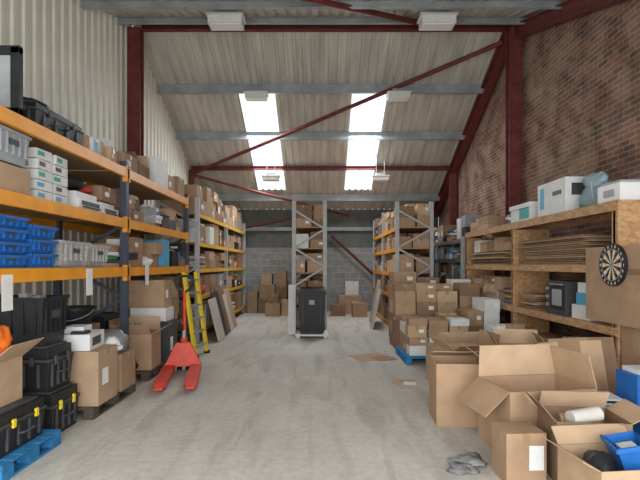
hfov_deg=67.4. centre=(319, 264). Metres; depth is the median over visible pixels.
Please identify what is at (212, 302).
leaning board
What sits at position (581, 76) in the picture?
wall
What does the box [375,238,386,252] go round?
cardboard boxes
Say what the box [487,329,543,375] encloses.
open cardboard box
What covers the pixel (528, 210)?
carton
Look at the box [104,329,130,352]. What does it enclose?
plastic bag
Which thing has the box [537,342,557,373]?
cardboard panel
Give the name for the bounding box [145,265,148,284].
label
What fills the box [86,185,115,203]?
cardboard box
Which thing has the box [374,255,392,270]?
cardboard boxes
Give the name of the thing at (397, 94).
ceiling light
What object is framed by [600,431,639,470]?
bin
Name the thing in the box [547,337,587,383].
cardboard panel
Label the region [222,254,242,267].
cardboard boxes
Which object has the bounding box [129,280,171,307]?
cardboard box
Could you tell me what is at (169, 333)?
storage box
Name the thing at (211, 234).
cardboard boxes
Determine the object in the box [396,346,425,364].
pallet
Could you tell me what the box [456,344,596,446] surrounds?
open cardboard box
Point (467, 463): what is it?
plastic
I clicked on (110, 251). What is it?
boxes
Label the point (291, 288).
leaning board
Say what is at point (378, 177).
ceiling light
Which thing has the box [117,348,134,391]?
cardboard box
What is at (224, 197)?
roof purlin
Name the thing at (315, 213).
cardboard boxes
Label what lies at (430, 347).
cardboard box
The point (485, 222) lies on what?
cartons
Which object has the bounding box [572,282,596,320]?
boxes
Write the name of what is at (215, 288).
leaning board
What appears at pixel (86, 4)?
roof purlin
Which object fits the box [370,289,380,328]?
leaning board
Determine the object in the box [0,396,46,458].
tool case
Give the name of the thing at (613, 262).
dartboard
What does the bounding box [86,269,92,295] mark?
label
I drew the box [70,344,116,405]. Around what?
cardboard box
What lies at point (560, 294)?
storage box
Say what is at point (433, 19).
ceiling light
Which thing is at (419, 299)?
cardboard boxes
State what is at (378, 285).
leaning board
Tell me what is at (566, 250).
cardboard sheets
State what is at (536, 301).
cardboard sheets
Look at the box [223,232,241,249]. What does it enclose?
cardboard boxes
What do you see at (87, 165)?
rack
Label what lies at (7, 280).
label
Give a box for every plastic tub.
[0,124,31,166]
[52,240,79,264]
[73,247,102,264]
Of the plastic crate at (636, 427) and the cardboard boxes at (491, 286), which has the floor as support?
the plastic crate at (636, 427)
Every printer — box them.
[67,190,101,212]
[97,201,117,216]
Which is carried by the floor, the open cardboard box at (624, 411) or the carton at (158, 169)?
the open cardboard box at (624, 411)
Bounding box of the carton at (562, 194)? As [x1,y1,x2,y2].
[538,176,585,216]
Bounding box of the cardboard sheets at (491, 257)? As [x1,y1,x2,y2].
[470,252,510,264]
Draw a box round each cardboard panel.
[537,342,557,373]
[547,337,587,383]
[568,337,617,394]
[579,340,608,391]
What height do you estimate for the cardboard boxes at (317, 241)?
0.385 m
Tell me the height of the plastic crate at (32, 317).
0.488 m
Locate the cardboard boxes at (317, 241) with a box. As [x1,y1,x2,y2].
[296,232,322,247]
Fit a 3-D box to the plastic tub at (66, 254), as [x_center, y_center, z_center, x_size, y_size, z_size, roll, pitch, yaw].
[-2.870,-0.125,5.210,0.484,0.298,0.604,0,0,0]
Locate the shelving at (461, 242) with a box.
[416,236,486,282]
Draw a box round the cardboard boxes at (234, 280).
[203,272,242,287]
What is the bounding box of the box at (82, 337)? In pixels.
[63,324,103,350]
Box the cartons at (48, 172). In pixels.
[19,147,67,204]
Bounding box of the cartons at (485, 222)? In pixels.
[470,216,506,231]
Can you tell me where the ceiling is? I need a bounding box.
[81,0,566,209]
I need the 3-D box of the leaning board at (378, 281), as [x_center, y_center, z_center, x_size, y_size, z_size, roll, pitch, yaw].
[1.535,1.003,13.400,0.269,1.178,0.600,0,0,0]
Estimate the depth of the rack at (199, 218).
10.96 m
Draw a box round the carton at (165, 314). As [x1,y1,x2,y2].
[130,306,173,320]
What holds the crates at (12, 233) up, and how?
on the rack at (87, 165)
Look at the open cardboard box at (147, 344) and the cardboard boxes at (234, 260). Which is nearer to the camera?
the open cardboard box at (147, 344)
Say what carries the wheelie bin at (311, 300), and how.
on the stand
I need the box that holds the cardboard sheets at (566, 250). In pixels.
[518,234,611,264]
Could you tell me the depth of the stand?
10.44 m
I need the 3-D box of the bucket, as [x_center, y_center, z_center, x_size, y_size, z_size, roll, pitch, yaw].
[-3.000,0.614,5.850,0.512,0.208,0.510,0,0,0]
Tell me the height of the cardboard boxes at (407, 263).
0.432 m
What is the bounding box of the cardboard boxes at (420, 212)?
[385,204,428,231]
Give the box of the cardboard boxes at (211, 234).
[161,219,225,246]
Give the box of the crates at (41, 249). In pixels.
[21,224,58,267]
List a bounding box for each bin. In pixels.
[297,287,325,333]
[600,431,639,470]
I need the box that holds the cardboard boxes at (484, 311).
[456,297,499,343]
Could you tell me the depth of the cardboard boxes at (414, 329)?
7.76 m
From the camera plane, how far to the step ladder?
8.59 m
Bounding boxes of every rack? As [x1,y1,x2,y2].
[0,105,188,347]
[155,197,245,342]
[292,201,326,329]
[373,201,433,324]
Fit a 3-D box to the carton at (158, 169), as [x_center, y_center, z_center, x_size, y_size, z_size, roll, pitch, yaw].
[-2.954,-1.536,8.075,0.592,0.460,0.650,0,0,0]
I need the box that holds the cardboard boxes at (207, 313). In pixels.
[177,297,212,328]
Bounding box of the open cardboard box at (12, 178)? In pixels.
[0,161,29,195]
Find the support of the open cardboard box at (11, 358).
on the tool case at (21, 420)
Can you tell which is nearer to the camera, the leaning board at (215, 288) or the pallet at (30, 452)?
the pallet at (30, 452)
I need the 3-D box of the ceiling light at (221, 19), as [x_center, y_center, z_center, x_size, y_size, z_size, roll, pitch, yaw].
[-1.680,-4.404,8.600,0.660,0.292,0.360,0,0,0]
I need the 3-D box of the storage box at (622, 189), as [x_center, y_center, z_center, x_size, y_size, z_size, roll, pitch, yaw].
[3.522,-0.817,5.410,0.555,0.230,0.420,0,0,0]
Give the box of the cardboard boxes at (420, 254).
[419,252,428,256]
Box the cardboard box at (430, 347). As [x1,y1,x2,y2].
[426,343,454,380]
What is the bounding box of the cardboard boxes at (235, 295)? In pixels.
[222,290,241,309]
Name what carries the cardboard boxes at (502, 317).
on the wooden shelving unit at (624, 215)
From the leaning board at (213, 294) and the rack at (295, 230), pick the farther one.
the rack at (295, 230)
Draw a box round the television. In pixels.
[0,45,22,115]
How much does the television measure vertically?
0.610 m
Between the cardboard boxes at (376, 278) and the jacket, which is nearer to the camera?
the jacket
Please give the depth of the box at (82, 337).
5.05 m
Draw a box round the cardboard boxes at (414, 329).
[399,312,468,355]
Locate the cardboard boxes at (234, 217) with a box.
[222,205,242,231]
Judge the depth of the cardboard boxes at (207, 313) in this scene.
10.67 m
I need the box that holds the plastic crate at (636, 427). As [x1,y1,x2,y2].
[633,421,639,434]
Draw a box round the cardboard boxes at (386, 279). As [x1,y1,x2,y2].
[383,276,418,292]
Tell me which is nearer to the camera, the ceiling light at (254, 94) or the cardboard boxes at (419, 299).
the cardboard boxes at (419, 299)
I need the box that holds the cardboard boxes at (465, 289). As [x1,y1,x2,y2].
[446,279,479,307]
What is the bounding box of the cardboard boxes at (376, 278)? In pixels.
[375,277,381,289]
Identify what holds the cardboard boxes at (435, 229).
on the shelving at (461, 242)
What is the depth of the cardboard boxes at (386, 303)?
13.06 m
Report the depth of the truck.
7.10 m
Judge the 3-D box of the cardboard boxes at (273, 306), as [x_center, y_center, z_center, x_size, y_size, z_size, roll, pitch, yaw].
[-1.275,1.269,15.200,0.853,0.662,0.603,0,0,0]
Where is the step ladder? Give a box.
[182,272,209,357]
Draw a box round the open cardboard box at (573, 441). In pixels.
[542,423,639,479]
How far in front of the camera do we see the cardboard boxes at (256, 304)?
15.90 m
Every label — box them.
[2,274,12,311]
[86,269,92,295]
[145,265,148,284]
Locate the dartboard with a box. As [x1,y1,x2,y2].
[599,244,627,285]
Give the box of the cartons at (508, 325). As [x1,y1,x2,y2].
[484,323,524,332]
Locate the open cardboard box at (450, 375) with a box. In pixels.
[429,343,480,426]
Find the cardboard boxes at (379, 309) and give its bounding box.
[377,294,388,314]
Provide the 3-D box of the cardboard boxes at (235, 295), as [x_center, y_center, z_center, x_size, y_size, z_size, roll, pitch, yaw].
[-2.926,1.075,14.545,0.851,0.536,2.973,0,0,0]
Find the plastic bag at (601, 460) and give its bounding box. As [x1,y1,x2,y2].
[582,450,616,471]
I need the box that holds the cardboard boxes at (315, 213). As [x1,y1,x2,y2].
[296,205,322,226]
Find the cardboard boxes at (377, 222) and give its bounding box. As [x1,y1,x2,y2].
[374,218,381,236]
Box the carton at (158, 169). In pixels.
[147,156,167,188]
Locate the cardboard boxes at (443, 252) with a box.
[438,245,465,258]
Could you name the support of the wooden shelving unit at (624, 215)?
on the floor
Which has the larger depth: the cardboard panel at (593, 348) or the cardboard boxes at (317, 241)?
the cardboard boxes at (317, 241)
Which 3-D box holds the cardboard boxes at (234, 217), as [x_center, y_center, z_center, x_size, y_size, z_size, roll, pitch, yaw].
[-2.926,-1.425,14.545,0.852,0.676,2.973,0,0,0]
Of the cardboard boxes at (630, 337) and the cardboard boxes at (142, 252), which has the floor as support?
the cardboard boxes at (630, 337)
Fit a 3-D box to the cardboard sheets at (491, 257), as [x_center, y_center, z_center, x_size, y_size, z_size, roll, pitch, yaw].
[3.447,-0.119,9.214,0.506,0.234,2.011,0,0,0]
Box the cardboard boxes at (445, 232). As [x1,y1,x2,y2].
[438,215,483,242]
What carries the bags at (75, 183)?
on the printer at (75, 198)
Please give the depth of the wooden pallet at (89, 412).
5.29 m
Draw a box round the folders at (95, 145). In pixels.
[81,135,102,155]
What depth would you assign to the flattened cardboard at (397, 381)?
6.54 m
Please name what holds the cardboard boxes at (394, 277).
on the floor
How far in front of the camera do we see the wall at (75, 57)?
8.04 m
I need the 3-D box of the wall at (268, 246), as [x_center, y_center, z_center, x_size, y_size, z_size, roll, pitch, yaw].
[0.075,-0.165,16.640,8.050,3.530,0.320,0,0,0]
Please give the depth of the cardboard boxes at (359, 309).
14.77 m
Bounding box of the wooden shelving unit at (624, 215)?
[465,200,639,368]
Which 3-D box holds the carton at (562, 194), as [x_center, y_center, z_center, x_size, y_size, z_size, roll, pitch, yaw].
[3.483,-0.932,6.699,0.533,0.460,0.803,0,0,0]
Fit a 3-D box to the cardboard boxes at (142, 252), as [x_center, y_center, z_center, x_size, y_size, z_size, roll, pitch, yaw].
[-2.921,-0.204,8.000,0.560,0.454,2.803,0,0,0]
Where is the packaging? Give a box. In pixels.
[129,322,150,331]
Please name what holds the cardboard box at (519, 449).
on the floor
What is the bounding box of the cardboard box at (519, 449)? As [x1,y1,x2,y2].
[492,422,546,479]
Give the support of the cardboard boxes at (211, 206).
in the rack at (199, 218)
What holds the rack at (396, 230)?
on the floor
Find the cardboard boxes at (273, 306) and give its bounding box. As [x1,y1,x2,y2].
[265,294,287,316]
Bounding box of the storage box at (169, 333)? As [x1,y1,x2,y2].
[152,318,176,361]
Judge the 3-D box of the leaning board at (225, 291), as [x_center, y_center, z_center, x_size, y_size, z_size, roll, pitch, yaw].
[-2.303,1.093,12.275,0.270,0.996,0.650,0,0,0]
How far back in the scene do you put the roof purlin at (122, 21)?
9.29 m
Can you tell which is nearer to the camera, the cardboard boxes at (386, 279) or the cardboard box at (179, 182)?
the cardboard box at (179, 182)
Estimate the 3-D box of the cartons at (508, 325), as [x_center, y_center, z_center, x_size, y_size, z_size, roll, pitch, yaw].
[2.856,0.996,7.542,0.470,0.160,0.480,0,0,-12]
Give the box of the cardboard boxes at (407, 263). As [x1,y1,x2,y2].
[385,254,428,271]
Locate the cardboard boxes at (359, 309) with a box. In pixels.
[331,302,366,316]
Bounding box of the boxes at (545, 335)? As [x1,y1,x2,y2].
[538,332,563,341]
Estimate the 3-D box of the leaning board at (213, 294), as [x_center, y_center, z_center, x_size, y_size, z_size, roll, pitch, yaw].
[-2.243,1.093,10.725,0.270,0.996,0.650,0,0,0]
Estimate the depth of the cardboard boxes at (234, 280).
13.89 m
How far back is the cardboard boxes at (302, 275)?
14.42 m
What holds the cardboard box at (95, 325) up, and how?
on the wooden pallet at (89, 412)
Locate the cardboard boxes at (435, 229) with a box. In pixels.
[425,228,437,241]
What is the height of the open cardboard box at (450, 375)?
0.758 m
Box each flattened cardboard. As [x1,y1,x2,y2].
[347,353,397,361]
[392,379,415,384]
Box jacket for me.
[0,325,12,354]
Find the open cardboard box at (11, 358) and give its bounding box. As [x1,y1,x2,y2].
[0,337,43,406]
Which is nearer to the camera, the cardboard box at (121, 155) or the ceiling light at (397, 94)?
the cardboard box at (121, 155)
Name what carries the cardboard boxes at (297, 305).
in the rack at (295, 230)
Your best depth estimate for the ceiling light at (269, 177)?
13.75 m
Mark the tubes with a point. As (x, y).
(594, 414)
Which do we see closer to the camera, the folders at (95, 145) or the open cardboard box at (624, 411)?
the open cardboard box at (624, 411)
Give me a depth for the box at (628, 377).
4.18 m
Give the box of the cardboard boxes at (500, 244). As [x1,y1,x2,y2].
[474,237,510,252]
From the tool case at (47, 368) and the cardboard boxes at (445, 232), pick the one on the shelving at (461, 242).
the cardboard boxes at (445, 232)
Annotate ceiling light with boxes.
[205,9,245,30]
[243,76,268,101]
[261,173,279,181]
[371,154,389,181]
[386,76,411,101]
[417,9,458,30]
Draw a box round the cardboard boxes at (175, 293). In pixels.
[129,276,178,316]
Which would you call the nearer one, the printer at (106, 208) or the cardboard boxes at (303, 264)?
the printer at (106, 208)
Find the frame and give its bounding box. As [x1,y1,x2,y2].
[127,0,627,322]
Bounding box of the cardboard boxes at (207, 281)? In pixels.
[171,274,225,295]
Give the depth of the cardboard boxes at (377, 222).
15.05 m
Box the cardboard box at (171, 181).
[168,175,174,191]
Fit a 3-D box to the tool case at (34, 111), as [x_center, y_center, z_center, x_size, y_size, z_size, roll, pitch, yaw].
[-2.859,-1.431,4.944,0.498,0.250,0.928,0,0,0]
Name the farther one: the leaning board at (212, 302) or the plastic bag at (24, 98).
the leaning board at (212, 302)
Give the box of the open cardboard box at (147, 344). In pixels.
[109,317,171,369]
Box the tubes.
[554,406,603,422]
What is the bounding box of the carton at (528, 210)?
[509,201,537,222]
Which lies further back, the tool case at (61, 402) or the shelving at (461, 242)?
the shelving at (461, 242)
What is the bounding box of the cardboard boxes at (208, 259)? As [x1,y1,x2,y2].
[180,251,225,267]
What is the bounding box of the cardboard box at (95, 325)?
[91,322,99,328]
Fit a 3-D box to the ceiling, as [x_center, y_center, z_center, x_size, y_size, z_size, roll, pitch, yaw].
[0.100,-3.372,8.075,8.100,3.427,17.150,0,0,0]
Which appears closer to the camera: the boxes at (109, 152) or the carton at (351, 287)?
the boxes at (109, 152)
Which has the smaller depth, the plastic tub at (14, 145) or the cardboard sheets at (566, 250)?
the plastic tub at (14, 145)
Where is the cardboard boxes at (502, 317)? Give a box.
[500,315,507,323]
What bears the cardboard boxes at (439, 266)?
in the shelving at (461, 242)
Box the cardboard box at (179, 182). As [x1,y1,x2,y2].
[171,176,183,196]
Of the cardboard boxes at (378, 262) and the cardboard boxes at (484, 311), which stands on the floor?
the cardboard boxes at (484, 311)
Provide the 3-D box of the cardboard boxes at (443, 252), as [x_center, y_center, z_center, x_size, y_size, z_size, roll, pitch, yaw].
[3.494,-0.322,12.078,0.494,0.330,2.236,0,0,0]
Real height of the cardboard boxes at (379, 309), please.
0.545 m
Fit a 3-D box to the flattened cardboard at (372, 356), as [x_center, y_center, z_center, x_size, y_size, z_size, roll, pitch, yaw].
[0.894,1.594,8.294,0.650,0.012,0.660,0,0,-20]
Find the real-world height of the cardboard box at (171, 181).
0.302 m
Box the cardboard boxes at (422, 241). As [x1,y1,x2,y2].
[385,233,428,249]
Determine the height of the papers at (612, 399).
0.098 m
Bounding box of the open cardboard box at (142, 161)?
[126,152,148,178]
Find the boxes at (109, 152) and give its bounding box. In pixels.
[99,138,116,162]
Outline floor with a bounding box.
[9,311,551,479]
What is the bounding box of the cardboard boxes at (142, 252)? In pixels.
[89,237,184,266]
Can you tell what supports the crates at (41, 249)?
on the rack at (87, 165)
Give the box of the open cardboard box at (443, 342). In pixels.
[428,329,504,355]
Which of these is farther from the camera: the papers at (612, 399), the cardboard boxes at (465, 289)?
the cardboard boxes at (465, 289)
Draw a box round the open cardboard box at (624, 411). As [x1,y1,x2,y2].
[525,391,639,479]
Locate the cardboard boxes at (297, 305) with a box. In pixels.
[296,304,298,326]
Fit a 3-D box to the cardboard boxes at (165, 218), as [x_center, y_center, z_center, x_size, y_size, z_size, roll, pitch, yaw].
[-2.921,-0.842,7.905,0.562,0.431,2.613,0,0,0]
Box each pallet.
[0,429,60,479]
[77,381,135,419]
[135,361,165,380]
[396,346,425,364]
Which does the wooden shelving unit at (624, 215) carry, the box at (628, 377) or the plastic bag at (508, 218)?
the plastic bag at (508, 218)
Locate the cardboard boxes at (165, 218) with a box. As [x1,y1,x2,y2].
[110,189,180,231]
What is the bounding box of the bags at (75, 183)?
[65,174,91,194]
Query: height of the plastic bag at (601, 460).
0.385 m
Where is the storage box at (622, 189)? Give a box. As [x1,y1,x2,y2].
[598,179,639,203]
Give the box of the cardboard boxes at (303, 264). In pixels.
[296,253,322,271]
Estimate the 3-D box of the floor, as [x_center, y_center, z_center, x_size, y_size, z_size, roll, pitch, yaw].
[0.125,1.660,6.850,8.350,0.120,19.700,0,0,0]
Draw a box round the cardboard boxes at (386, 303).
[383,301,388,320]
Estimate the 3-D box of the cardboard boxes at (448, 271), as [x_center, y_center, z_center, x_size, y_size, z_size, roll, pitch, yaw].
[3.487,0.179,12.079,0.510,0.427,2.236,0,0,0]
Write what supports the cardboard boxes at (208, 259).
in the rack at (199, 218)
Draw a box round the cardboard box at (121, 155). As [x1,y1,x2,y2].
[117,151,136,172]
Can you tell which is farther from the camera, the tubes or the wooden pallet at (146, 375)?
the wooden pallet at (146, 375)
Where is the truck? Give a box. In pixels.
[153,275,201,390]
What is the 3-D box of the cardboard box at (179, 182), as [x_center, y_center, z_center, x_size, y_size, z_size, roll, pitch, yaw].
[-2.930,-1.487,9.210,0.543,0.362,0.423,0,0,0]
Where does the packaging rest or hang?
in the open cardboard box at (147, 344)
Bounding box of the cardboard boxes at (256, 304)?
[248,271,296,312]
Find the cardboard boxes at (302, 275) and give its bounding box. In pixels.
[300,274,312,279]
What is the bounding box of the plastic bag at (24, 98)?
[23,96,49,108]
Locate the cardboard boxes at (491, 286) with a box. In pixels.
[473,275,510,303]
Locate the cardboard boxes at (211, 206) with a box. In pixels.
[161,184,226,224]
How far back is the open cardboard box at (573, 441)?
3.32 m
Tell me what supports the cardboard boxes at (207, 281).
in the rack at (199, 218)
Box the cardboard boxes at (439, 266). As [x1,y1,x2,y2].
[419,265,440,277]
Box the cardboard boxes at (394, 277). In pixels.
[388,272,438,299]
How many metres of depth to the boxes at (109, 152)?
6.13 m
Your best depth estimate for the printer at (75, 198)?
5.43 m
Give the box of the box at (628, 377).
[616,365,639,405]
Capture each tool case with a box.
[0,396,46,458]
[8,341,73,391]
[22,382,79,432]
[23,101,83,144]
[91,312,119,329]
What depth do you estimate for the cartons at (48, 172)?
4.74 m
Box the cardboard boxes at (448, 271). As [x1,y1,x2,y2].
[439,264,465,279]
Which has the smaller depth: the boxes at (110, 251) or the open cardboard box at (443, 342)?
the open cardboard box at (443, 342)
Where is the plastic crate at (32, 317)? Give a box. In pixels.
[0,293,69,346]
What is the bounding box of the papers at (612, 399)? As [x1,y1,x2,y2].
[597,391,621,407]
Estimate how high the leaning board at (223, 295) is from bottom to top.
0.879 m
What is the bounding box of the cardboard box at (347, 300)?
[338,295,361,313]
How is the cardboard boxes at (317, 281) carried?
in the rack at (295, 230)
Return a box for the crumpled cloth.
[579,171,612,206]
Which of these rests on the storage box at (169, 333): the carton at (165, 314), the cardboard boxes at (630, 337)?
the carton at (165, 314)
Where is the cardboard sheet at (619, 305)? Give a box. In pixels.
[586,245,639,328]
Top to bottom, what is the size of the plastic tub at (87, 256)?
0.258 m
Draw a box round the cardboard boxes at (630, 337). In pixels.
[621,325,639,368]
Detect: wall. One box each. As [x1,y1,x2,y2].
[0,0,202,311]
[222,209,438,310]
[439,0,639,336]
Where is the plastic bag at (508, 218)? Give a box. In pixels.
[504,214,510,223]
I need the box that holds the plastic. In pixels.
[446,452,487,474]
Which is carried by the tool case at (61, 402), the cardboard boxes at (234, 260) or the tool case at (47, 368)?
the tool case at (47, 368)
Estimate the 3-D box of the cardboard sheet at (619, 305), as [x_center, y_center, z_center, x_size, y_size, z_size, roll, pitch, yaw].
[3.157,0.215,5.115,0.026,0.830,1.130,0,0,0]
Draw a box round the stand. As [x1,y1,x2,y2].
[295,330,327,337]
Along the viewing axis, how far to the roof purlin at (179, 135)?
13.04 m
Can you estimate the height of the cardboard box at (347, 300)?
0.602 m
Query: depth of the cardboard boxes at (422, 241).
11.44 m
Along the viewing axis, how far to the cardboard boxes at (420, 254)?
15.76 m
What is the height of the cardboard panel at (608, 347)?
0.832 m
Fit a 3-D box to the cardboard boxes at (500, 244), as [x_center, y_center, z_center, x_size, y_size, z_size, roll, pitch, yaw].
[3.497,-0.386,9.294,0.391,0.250,1.976,0,0,0]
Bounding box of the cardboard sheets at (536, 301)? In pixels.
[520,293,545,309]
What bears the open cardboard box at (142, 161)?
on the rack at (87, 165)
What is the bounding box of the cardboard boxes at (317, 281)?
[296,275,322,295]
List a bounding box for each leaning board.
[208,297,224,341]
[210,291,227,335]
[213,285,230,332]
[222,288,236,327]
[222,294,233,329]
[288,285,295,334]
[369,280,380,320]
[370,284,380,322]
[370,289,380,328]
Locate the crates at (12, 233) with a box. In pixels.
[0,214,30,267]
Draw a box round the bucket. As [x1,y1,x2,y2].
[66,305,96,325]
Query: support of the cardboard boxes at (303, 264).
in the rack at (295, 230)
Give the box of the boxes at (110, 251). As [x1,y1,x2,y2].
[82,244,118,266]
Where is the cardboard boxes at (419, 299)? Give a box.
[389,283,457,348]
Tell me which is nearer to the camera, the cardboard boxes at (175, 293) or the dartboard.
the dartboard
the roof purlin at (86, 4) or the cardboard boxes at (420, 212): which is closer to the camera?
the roof purlin at (86, 4)
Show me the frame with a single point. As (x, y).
(508, 51)
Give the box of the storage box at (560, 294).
[546,280,585,316]
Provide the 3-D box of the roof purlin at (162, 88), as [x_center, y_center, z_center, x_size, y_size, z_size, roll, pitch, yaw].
[0.090,-4.230,11.545,7.980,0.228,0.130,0,0,0]
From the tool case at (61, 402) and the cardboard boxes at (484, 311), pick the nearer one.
the tool case at (61, 402)
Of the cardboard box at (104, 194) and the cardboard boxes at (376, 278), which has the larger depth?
the cardboard boxes at (376, 278)
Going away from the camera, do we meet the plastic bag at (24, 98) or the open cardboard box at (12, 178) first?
the open cardboard box at (12, 178)
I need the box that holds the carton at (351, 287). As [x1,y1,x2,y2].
[345,281,358,294]

